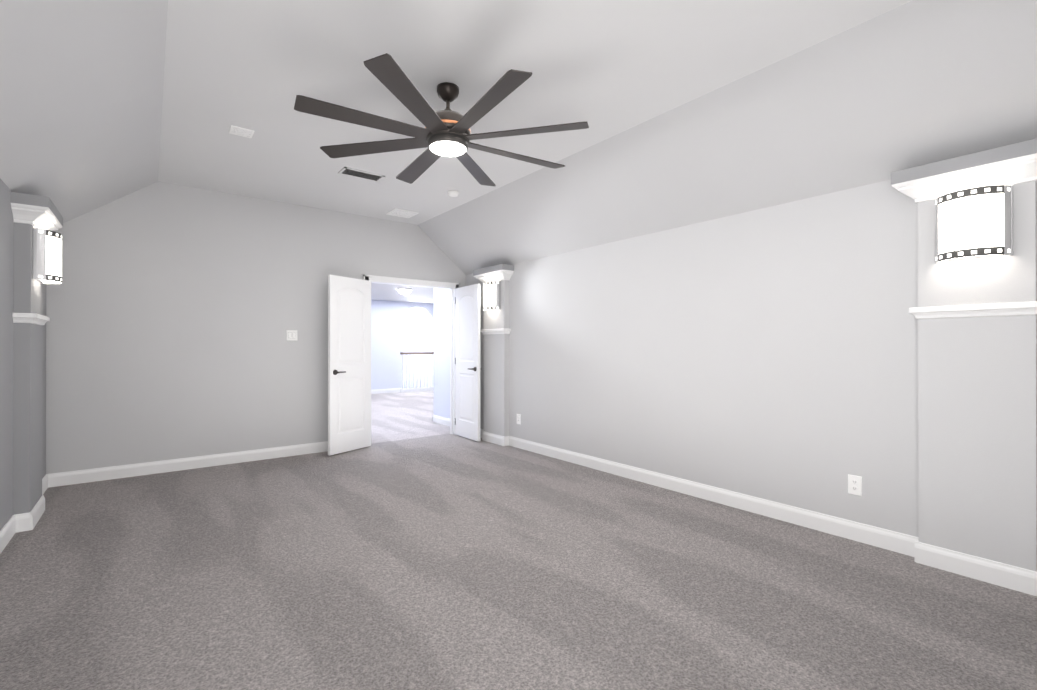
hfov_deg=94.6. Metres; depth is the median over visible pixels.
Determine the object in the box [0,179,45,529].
wall
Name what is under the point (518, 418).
electrical outlet
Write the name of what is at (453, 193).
smoke detector
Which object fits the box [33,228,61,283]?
sconce
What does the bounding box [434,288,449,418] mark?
wall
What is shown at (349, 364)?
door
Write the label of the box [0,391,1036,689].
floor
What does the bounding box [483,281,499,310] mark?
sconce
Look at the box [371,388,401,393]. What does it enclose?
baseboard
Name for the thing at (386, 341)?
wall
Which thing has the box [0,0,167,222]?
ceiling
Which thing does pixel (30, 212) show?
pilaster
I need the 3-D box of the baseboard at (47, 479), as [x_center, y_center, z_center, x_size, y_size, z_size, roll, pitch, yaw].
[-3.862,1.188,3.842,0.015,0.117,0.790,0,0,-38]
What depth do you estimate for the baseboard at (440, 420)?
7.59 m
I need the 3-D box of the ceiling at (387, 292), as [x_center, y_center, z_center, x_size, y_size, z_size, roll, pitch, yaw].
[-2.013,-1.233,10.522,6.340,0.100,7.180,0,0,-38]
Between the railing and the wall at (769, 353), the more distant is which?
the railing
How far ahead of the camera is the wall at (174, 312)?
4.87 m
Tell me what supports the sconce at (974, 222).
attached to the pilaster at (976, 317)
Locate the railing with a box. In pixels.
[400,352,433,392]
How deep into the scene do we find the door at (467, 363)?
6.35 m
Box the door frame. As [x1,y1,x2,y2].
[363,275,459,434]
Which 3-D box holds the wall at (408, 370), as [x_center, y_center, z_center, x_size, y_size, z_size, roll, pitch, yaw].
[-4.097,0.715,13.214,6.100,1.120,0.160,0,0,-38]
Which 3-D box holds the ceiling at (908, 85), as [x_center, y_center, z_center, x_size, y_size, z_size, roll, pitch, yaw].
[0.879,-1.373,4.088,0.750,0.740,6.540,0,0,-38]
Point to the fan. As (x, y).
(446, 132)
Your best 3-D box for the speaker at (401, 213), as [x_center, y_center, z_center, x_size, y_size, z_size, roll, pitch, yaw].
[-1.407,-1.593,5.797,0.300,0.008,0.300,0,0,-38]
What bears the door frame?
attached to the wall at (174, 312)
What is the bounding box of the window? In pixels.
[402,307,430,349]
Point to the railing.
(424, 388)
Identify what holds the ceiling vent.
in the ceiling at (605, 69)
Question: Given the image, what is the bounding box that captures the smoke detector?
[447,190,458,196]
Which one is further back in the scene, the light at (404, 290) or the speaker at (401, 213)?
the light at (404, 290)
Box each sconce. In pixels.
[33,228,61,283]
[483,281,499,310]
[935,185,1012,262]
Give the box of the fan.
[294,53,588,185]
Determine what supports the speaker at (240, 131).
attached to the ceiling at (605, 69)
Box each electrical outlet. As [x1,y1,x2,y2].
[517,414,520,424]
[848,474,861,495]
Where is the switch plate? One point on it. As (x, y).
(291, 335)
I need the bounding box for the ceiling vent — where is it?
[338,167,384,181]
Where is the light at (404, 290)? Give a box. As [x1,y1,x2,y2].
[397,288,411,293]
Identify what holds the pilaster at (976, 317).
attached to the wall at (769, 353)
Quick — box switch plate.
[286,330,296,340]
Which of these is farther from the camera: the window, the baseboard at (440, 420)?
the window
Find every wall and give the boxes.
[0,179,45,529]
[46,181,465,473]
[371,300,433,389]
[402,350,430,388]
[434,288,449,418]
[466,180,917,536]
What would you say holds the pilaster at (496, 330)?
attached to the wall at (769, 353)
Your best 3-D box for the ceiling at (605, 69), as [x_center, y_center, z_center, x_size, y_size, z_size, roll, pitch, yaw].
[-0.506,-1.666,3.019,2.750,0.120,6.540,0,0,-38]
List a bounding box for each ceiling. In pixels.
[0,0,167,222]
[158,0,911,224]
[371,283,433,302]
[418,0,1036,274]
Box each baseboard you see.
[0,515,15,553]
[42,474,51,494]
[52,441,327,486]
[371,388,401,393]
[432,415,449,425]
[509,436,917,556]
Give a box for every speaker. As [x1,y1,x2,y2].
[229,125,254,137]
[386,208,418,217]
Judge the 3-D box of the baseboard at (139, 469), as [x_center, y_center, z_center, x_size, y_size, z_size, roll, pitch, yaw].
[-3.033,1.192,5.038,2.790,0.117,0.030,0,0,-38]
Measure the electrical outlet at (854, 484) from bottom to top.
0.124 m
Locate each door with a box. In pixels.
[328,275,370,454]
[455,284,481,441]
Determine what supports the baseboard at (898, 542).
attached to the wall at (769, 353)
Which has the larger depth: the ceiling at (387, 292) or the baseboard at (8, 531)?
the ceiling at (387, 292)
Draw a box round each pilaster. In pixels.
[10,192,62,532]
[473,264,513,445]
[891,139,1036,595]

